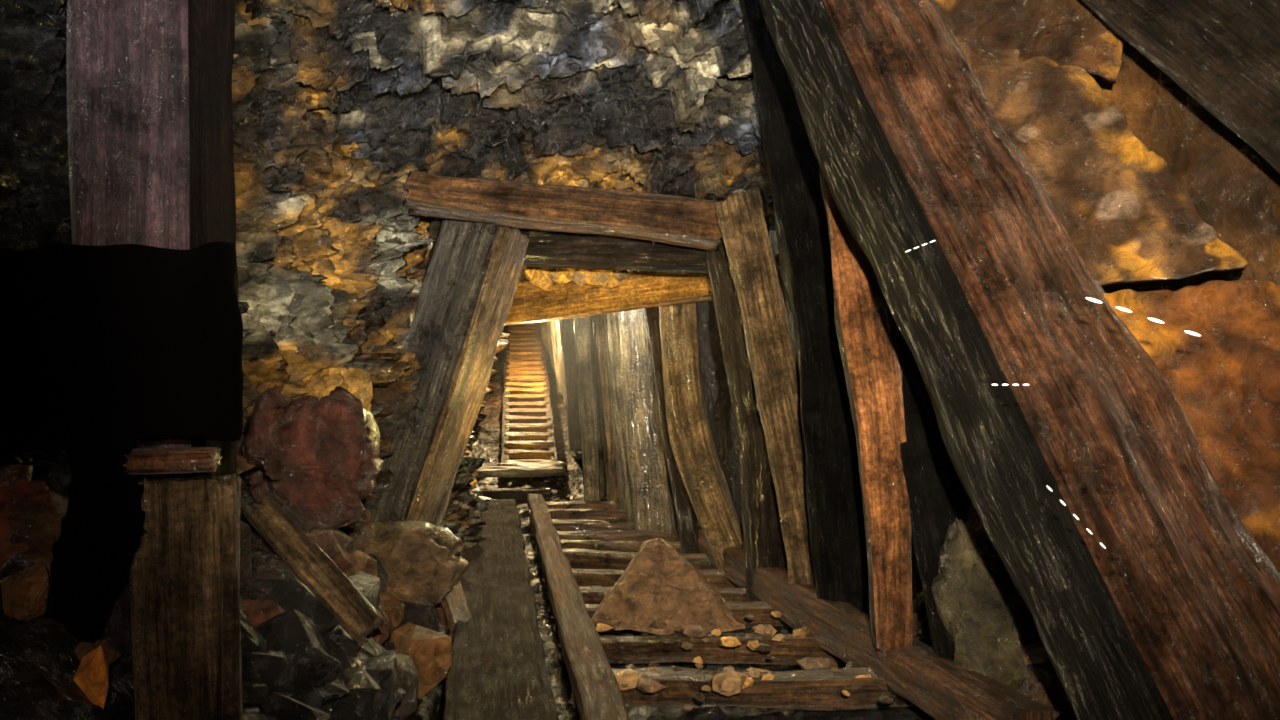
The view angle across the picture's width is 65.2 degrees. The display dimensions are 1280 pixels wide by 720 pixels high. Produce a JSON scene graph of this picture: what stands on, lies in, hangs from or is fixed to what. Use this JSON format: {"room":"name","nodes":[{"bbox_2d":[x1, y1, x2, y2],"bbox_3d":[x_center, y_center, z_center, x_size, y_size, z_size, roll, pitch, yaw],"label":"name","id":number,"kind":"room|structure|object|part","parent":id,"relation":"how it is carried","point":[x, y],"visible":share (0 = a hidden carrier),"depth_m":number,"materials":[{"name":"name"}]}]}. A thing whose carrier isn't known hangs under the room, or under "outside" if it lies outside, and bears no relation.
{"room":"underground passage","nodes":[
{"label":"underground passage","id":0,"kind":"room"},
{"bbox_2d":[0,0,508,555],"bbox_3d":[-1.994,-0.150,8.095,2.497,3.500,18.679,0,0,0],"label":"wall","id":1,"kind":"structure","parent":0,"point":[332,268],"depth_m":4.21,"materials":[{"name":"brown stone"}]},
{"bbox_2d":[304,366,372,411],"bbox_3d":[-1.344,0.191,4.393,0.326,0.337,0.329,0,0,0],"label":"boulder","id":2,"kind":"object","parent":1,"relation":"attached to","point":[357,381],"visible":0.5,"depth_m":4.31,"materials":[{"name":"brown stone"}]},
{"bbox_2d":[465,266,629,485],"bbox_3d":[-1.065,0.259,6.812,0.742,1.729,3.381,0,0,-24],"label":"stones","id":3,"kind":"object","parent":1,"relation":"attached to","point":[542,278],"visible":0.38,"depth_m":5.41},
{"bbox_2d":[0,325,934,719],"bbox_3d":[-0.319,0.306,8.106,6.162,2.108,18.621,0,0,0],"label":"floor","id":4,"kind":"structure","parent":0,"point":[39,662],"depth_m":3.52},
{"bbox_2d":[0,464,51,570],"bbox_3d":[-1.347,0.396,2.149,0.375,0.341,0.268,0,0,0],"label":"boulder","id":5,"kind":"object","parent":4,"relation":"on","point":[16,483],"visible":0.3,"depth_m":2.09,"materials":[{"name":"brown stone"}]},
{"bbox_2d":[73,646,108,708],"bbox_3d":[-1.038,0.618,1.896,0.066,0.155,0.050,0,0,0],"label":"stone","id":6,"kind":"object","parent":4,"relation":"on","point":[92,674],"visible":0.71,"depth_m":1.88,"materials":[{"name":"orange stone"}]},
{"bbox_2d":[66,0,237,668],"bbox_3d":[-1.072,-0.232,2.222,0.299,3.085,0.268,0,0,0],"label":"prop","id":7,"kind":"object","parent":4,"relation":"on","point":[150,113],"visible":0.34,"depth_m":2.10,"materials":[{"name":"brown wood"}]},
{"bbox_2d":[129,472,242,719],"bbox_3d":[-0.917,0.521,2.019,0.234,0.592,0.084,0,0,-5],"label":"wooden post","id":8,"kind":"object","parent":4,"relation":"on","point":[184,572],"visible":0.94,"depth_m":2.00,"materials":[{"name":"brown wood"}]},
{"bbox_2d":[0,435,451,719],"bbox_3d":[-1.393,0.761,4.121,1.284,1.120,4.759,0,0,-8],"label":"rubble pile","id":9,"kind":"object","parent":4,"relation":"on","point":[295,649],"visible":0.31,"depth_m":2.73,"materials":[{"name":"stone"}]},
{"bbox_2d":[0,241,242,643],"bbox_3d":[-1.164,0.225,1.961,0.785,0.923,0.094,0,0,2],"label":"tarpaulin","id":10,"kind":"object","parent":9,"relation":"on","point":[104,350],"visible":0.94,"depth_m":1.97,"materials":[{"name":"black"}]},
{"bbox_2d":[123,447,221,474],"bbox_3d":[-0.901,0.196,1.931,0.173,0.054,0.054,0,0,0],"label":"wedge","id":11,"kind":"object","parent":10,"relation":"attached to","point":[168,460],"visible":1,"depth_m":1.91,"materials":[{"name":"brown wood"}]},
{"bbox_2d":[244,385,383,532],"bbox_3d":[-1.162,0.366,3.551,0.474,0.562,0.421,0,0,0],"label":"boulder","id":12,"kind":"object","parent":9,"relation":"on","point":[318,458],"visible":0.94,"depth_m":3.42,"materials":[{"name":"red stone"}]},
{"bbox_2d":[241,493,387,646],"bbox_3d":[-0.971,0.620,2.979,0.444,0.438,0.093,0,0,6],"label":"plank","id":13,"kind":"object","parent":9,"relation":"on","point":[308,562],"visible":0.94,"depth_m":2.96,"materials":[{"name":"brown wood"}]},
{"bbox_2d":[349,519,467,606],"bbox_3d":[-0.998,0.896,4.183,0.546,0.428,0.428,0,0,0],"label":"boulder","id":14,"kind":"object","parent":9,"relation":"on","point":[421,561],"visible":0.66,"depth_m":4.02,"materials":[{"name":"brown stone"}]},
{"bbox_2d":[244,546,275,583],"bbox_3d":[-1.209,0.755,3.005,0.474,0.491,0.427,0,0,0],"label":"boulder","id":15,"kind":"object","parent":4,"relation":"on","point":[259,557],"visible":0.04,"depth_m":2.96,"materials":[{"name":"stone"}]},
{"bbox_2d":[370,218,529,524],"bbox_3d":[-0.999,0.164,4.967,0.920,1.804,0.456,0,0,-13],"label":"prop","id":16,"kind":"object","parent":4,"relation":"on","point":[474,270],"visible":0.75,"depth_m":4.82,"materials":[{"name":"brown wood"}]},
{"bbox_2d":[404,171,721,250],"bbox_3d":[-0.352,-0.703,4.750,1.512,0.346,0.255,0,0,-3],"label":"lintel beam","id":17,"kind":"structure","parent":16,"relation":"on","point":[670,219],"depth_m":4.66,"materials":[{"name":"brown wood"}]},
{"bbox_2d":[428,221,708,272],"bbox_3d":[-0.320,-0.575,5.120,1.514,0.265,0.218,0,0,0],"label":"beam","id":18,"kind":"structure","parent":16,"relation":"on","point":[545,249],"depth_m":5.02,"materials":[{"name":"brown wood"}]},
{"bbox_2d":[443,499,557,719],"bbox_3d":[-0.777,1.126,5.248,0.415,0.089,5.410,0,0,-9],"label":"plank","id":19,"kind":"object","parent":4,"relation":"on","point":[498,670],"visible":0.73,"depth_m":3.94,"materials":[{"name":"brown wood"}]},
{"bbox_2d":[441,581,471,639],"bbox_3d":[-0.864,0.997,4.473,0.109,0.354,0.640,0,0,-24],"label":"stone","id":20,"kind":"object","parent":19,"relation":"on","point":[455,607],"visible":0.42,"depth_m":4.30,"materials":[{"name":"beige stone"}]},
{"bbox_2d":[480,488,552,498],"bbox_3d":[-1.106,1.129,8.451,0.756,0.106,0.115,0,0,8],"label":"board","id":21,"kind":"object","parent":4,"relation":"on","point":[495,493],"visible":0.69,"depth_m":8.41,"materials":[{"name":"brown wood"}]},
{"bbox_2d":[501,322,557,475],"bbox_3d":[-1.467,0.225,12.798,0.603,1.737,6.969,0,0,-7],"label":"inclined ladderway","id":22,"kind":"object","parent":4,"relation":"on","point":[525,344],"visible":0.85,"depth_m":11.75,"materials":[{"name":"brown wood"}]},
{"bbox_3d":[-1.704,0.225,12.800,0.091,1.728,6.909,0,0,-7],"label":"rail","id":23,"kind":"part","parent":22,"relation":"part of","materials":[{"name":"brown wood"}]},
{"bbox_2d":[476,461,565,477],"bbox_3d":[-1.184,1.017,9.275,0.988,0.128,0.208,0,0,-9],"label":"board","id":24,"kind":"object","parent":22,"relation":"on","point":[552,468],"visible":0.84,"depth_m":9.23,"materials":[{"name":"brown wood"}]},
{"bbox_3d":[-1.210,0.225,12.796,0.092,1.737,6.905,0,0,-7],"label":"rail","id":25,"kind":"part","parent":22,"relation":"part of","materials":[{"name":"brown wood"}]},
{"bbox_2d":[539,322,549,359],"bbox_3d":[-1.325,-0.512,14.480,0.442,1.020,0.210,0,0,28],"label":"post","id":26,"kind":"object","parent":4,"relation":"on","point":[542,324],"visible":0.15,"depth_m":14.45,"materials":[{"name":"brown wood"}]},
{"bbox_2d":[545,322,552,367],"bbox_3d":[-1.183,-0.434,13.941,0.348,1.082,0.175,0,0,26],"label":"post","id":27,"kind":"object","parent":4,"relation":"on","point":[545,322],"visible":0.06,"depth_m":13.93,"materials":[{"name":"brown wood"}]},
{"bbox_2d":[546,321,555,374],"bbox_3d":[-1.151,-0.363,13.492,0.375,1.156,0.166,0,0,7],"label":"post","id":28,"kind":"object","parent":4,"relation":"on","point":[547,322],"visible":0.12,"depth_m":13.46,"materials":[{"name":"brown wood"}]},
{"bbox_2d":[550,320,562,396],"bbox_3d":[-0.958,-0.205,12.523,0.377,1.330,0.186,0,0,23],"label":"post","id":29,"kind":"object","parent":4,"relation":"on","point":[553,323],"visible":0.15,"depth_m":12.51,"materials":[{"name":"brown wood"}]},
{"bbox_2d":[555,320,566,408],"bbox_3d":[-0.858,-0.115,11.914,0.345,1.435,0.186,0,0,26],"label":"post","id":30,"kind":"object","parent":4,"relation":"on","point":[560,355],"visible":0.16,"depth_m":11.90,"materials":[{"name":"brown wood"}]},
{"bbox_2d":[559,319,564,376],"bbox_3d":[-0.781,-0.021,11.319,0.351,1.522,0.181,0,0,0],"label":"post","id":31,"kind":"object","parent":4,"relation":"on","point":[560,327],"visible":0.08,"depth_m":11.29,"materials":[{"name":"brown wood"}]},
{"bbox_2d":[561,318,581,451],"bbox_3d":[-0.715,0.169,10.398,0.224,1.572,0.170,0,0,0],"label":"post","id":32,"kind":"object","parent":4,"relation":"on","point":[574,438],"visible":0.7,"depth_m":10.33,"materials":[{"name":"brown wood"}]},
{"bbox_2d":[570,318,581,449],"bbox_3d":[-0.556,0.147,10.226,0.321,1.722,0.189,0,0,23],"label":"post","id":33,"kind":"object","parent":4,"relation":"on","point":[572,319],"visible":0.07,"depth_m":10.21,"materials":[{"name":"brown wood"}]},
{"bbox_2d":[590,316,606,498],"bbox_3d":[-0.353,0.303,8.849,0.404,1.868,0.192,0,0,0],"label":"post","id":34,"kind":"object","parent":4,"relation":"on","point":[603,494],"visible":0.14,"depth_m":8.80,"materials":[{"name":"wood"}]},
{"bbox_2d":[593,316,609,500],"bbox_3d":[-0.246,0.296,8.344,0.327,1.848,0.181,0,0,0],"label":"post","id":35,"kind":"object","parent":4,"relation":"on","point":[604,443],"visible":0.17,"depth_m":8.32,"materials":[{"name":"wood"}]},
{"bbox_2d":[594,314,617,500],"bbox_3d":[-0.179,0.301,7.908,0.379,1.857,0.192,0,0,26],"label":"post","id":36,"kind":"object","parent":4,"relation":"on","point":[599,319],"visible":0.3,"depth_m":7.89,"materials":[{"name":"wood"}]},
{"bbox_2d":[604,314,625,509],"bbox_3d":[-0.094,0.296,7.450,0.390,1.855,0.189,0,0,25],"label":"post","id":37,"kind":"object","parent":4,"relation":"on","point":[620,476],"visible":0.19,"depth_m":7.44,"materials":[{"name":"wood"}]},
{"bbox_2d":[606,272,633,520],"bbox_3d":[-0.060,0.302,7.099,0.421,1.853,0.203,0,0,0],"label":"post","id":38,"kind":"object","parent":4,"relation":"on","point":[612,318],"visible":0.27,"depth_m":7.07,"materials":[{"name":"brown wood"}]},
{"bbox_2d":[644,306,701,553],"bbox_3d":[0.229,0.344,6.150,0.170,1.773,0.604,0,0,-42],"label":"post","id":39,"kind":"object","parent":4,"relation":"on","point":[689,525],"visible":0.41,"depth_m":6.09,"materials":[{"name":"brown wood"}]},
{"bbox_2d":[705,237,787,601],"bbox_3d":[0.577,0.300,4.957,0.530,1.875,0.296,0,0,25],"label":"wooden post","id":40,"kind":"object","parent":4,"relation":"on","point":[764,547],"visible":0.46,"depth_m":4.85,"materials":[{"name":"brown wood"}]},
{"bbox_2d":[715,187,815,584],"bbox_3d":[0.615,0.208,4.525,0.568,1.992,0.103,0,0,24],"label":"plank","id":41,"kind":"object","parent":4,"relation":"on","point":[741,218],"visible":0.7,"depth_m":4.50,"materials":[{"name":"brown wood"}]},
{"bbox_2d":[526,494,1060,719],"bbox_3d":[-0.008,1.113,5.319,1.300,0.267,5.432,0,0,-12],"label":"track","id":42,"kind":"object","parent":4,"relation":"on","point":[583,548],"visible":0.74,"depth_m":3.94,"materials":[{"name":"brown wood"}]},
{"bbox_2d":[574,316,600,500],"bbox_3d":[-0.419,0.359,7.898,0.228,1.722,0.170,0,0,0],"label":"post","id":43,"kind":"object","parent":42,"relation":"on","point":[582,325],"visible":0.84,"depth_m":7.83,"materials":[{"name":"wood"}]},
{"bbox_2d":[618,271,675,533],"bbox_3d":[0.034,0.319,6.594,0.402,1.815,0.186,0,0,20],"label":"post","id":44,"kind":"object","parent":42,"relation":"on","point":[652,496],"visible":0.59,"depth_m":6.55,"materials":[{"name":"wood"}]},
{"bbox_2d":[591,538,745,634],"bbox_3d":[0.108,0.981,4.410,0.683,0.358,0.420,0,0,0],"label":"rock slab","id":45,"kind":"object","parent":42,"relation":"on","point":[658,583],"visible":0.92,"depth_m":4.29,"materials":[{"name":"brown stone"}]},
{"bbox_2d":[659,303,743,571],"bbox_3d":[0.339,0.401,5.548,0.269,1.720,0.769,0,0,-36],"label":"plank","id":46,"kind":"object","parent":42,"relation":"on","point":[690,435],"visible":0.84,"depth_m":5.52,"materials":[{"name":"brown wood"}]},
{"bbox_2d":[504,271,713,325],"bbox_3d":[-0.223,-0.356,5.603,1.432,0.362,0.242,0,0,0],"label":"header beam","id":47,"kind":"structure","parent":46,"relation":"on","point":[642,289],"depth_m":5.50,"materials":[{"name":"brown wood"}]},
{"bbox_2d":[596,611,892,709],"bbox_3d":[0.305,1.119,4.111,1.052,0.134,1.817,0,0,0],"label":"loose stones","id":48,"kind":"object","parent":42,"relation":"on","point":[728,682],"visible":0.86,"depth_m":3.62},
{"bbox_2d":[819,166,912,655],"bbox_3d":[0.780,0.136,3.438,0.380,1.772,0.193,0,0,-26],"label":"plank","id":49,"kind":"object","parent":42,"relation":"on","point":[865,325],"visible":0.74,"depth_m":3.42,"materials":[{"name":"brown wood"}]},
{"bbox_2d":[739,0,869,614],"bbox_3d":[0.706,-0.231,4.194,0.632,2.922,0.313,0,0,11],"label":"prop","id":50,"kind":"object","parent":4,"relation":"on","point":[833,485],"visible":0.52,"depth_m":4.06,"materials":[{"name":"black wood"}]},
{"bbox_2d":[912,588,932,647],"bbox_3d":[1.446,0.966,3.568,0.886,0.647,2.251,0,0,-13],"label":"rubble pile","id":51,"kind":"object","parent":4,"relation":"on","point":[920,628],"visible":0.03,"depth_m":4.10,"materials":[{"name":"black stone"}]},
{"bbox_2d":[895,322,971,660],"bbox_3d":[0.959,-0.081,3.565,0.979,2.556,0.352,0,0,41],"label":"prop","id":52,"kind":"object","parent":51,"relation":"on","point":[937,495],"visible":0.12,"depth_m":3.37,"materials":[{"name":"black wood"}]},
{"bbox_2d":[931,503,1040,689],"bbox_3d":[1.151,0.780,3.235,0.381,0.715,0.309,0,0,0],"label":"boulder","id":53,"kind":"object","parent":51,"relation":"on","point":[980,609],"visible":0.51,"depth_m":3.14,"materials":[{"name":"grey stone"}]},
{"bbox_2d":[758,0,1279,719],"bbox_3d":[0.978,-0.263,2.795,0.594,2.748,1.796,0,0,-38],"label":"prop","id":54,"kind":"object","parent":4,"relation":"on","point":[1178,615],"visible":1,"depth_m":2.52,"materials":[{"name":"brown wood"}]},
{"bbox_2d":[1016,661,1076,719],"bbox_3d":[1.471,1.093,3.112,0.695,0.361,0.483,0,0,0],"label":"boulder","id":55,"kind":"object","parent":4,"relation":"on","point":[1042,685],"visible":0.18,"depth_m":2.97,"materials":[{"name":"brown stone"}]},
{"bbox_2d":[1021,640,1049,664],"bbox_3d":[1.209,0.950,3.200,0.116,0.276,0.502,0,0,-23],"label":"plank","id":56,"kind":"object","parent":55,"relation":"on","point":[1033,653],"visible":0.17,"depth_m":3.08,"materials":[{"name":"brown wood"}]},
{"bbox_3d":[-1.504,0.357,7.900,0.226,1.728,0.169,0,0,0],"label":"post","id":57,"kind":"object","parent":4,"relation":"on","visible":0},
{"bbox_2d":[518,281,556,286],"bbox_3d":[-0.866,-0.551,7.903,1.590,0.198,0.183,0,0,0],"label":"cap","id":58,"kind":"object","parent":57,"relation":"on","point":[528,283],"visible":0.02,"depth_m":7.83,"materials":[{"name":"brown wood"}]},
{"bbox_2d":[237,0,775,282],"bbox_3d":[-0.325,-1.270,8.101,6.450,1.549,18.618,0,0,0],"label":"ceiling","id":59,"kind":"structure","parent":0,"point":[648,96],"depth_m":4.46,"materials":[{"name":"grey stone"}]},
{"bbox_2d":[674,40,1279,595],"bbox_3d":[0.401,-0.200,8.077,0.769,3.640,18.990,0,0,-12],"label":"wall","id":60,"kind":"structure","parent":0,"point":[1234,190],"depth_m":2.90,"materials":[{"name":"brown stone"}]},
{"bbox_2d":[906,240,1200,548],"bbox_3d":[0.904,0.066,2.150,0.641,0.660,0.104,0,0,0],"label":"water","id":61,"kind":"object","parent":60,"relation":"attached to","point":[1087,298],"visible":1,"depth_m":2.18,"materials":[{"name":"white liquid"}]},
{"bbox_2d":[1081,0,1279,173],"bbox_3d":[1.600,-0.751,2.550,0.222,1.122,1.038,0,0,-41],"label":"wooden beam","id":62,"kind":"structure","parent":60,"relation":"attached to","point":[1223,54],"depth_m":2.59,"materials":[{"name":"brown wood"}]},
{"bbox_2d":[935,0,1123,83],"bbox_3d":[1.007,-1.105,3.092,0.967,0.628,0.180,0,0,29],"label":"wall","id":63,"kind":"structure","parent":0,"point":[1065,32],"depth_m":2.94,"materials":[{"name":"brown stone"}]},
{"bbox_2d":[954,36,1247,287],"bbox_3d":[1.183,-0.596,2.842,0.306,0.824,0.942,0,0,-41],"label":"rock","id":64,"kind":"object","parent":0,"point":[1130,221],"depth_m":2.75,"materials":[{"name":"brown stone"}]},
{"bbox_2d":[1103,279,1279,570],"bbox_3d":[1.445,0.404,2.524,0.146,1.224,0.940,0,0,-44],"label":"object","id":65,"kind":"structure","parent":0,"point":[1225,379],"depth_m":2.46,"materials":[{"name":"brown stone"}]}
]}

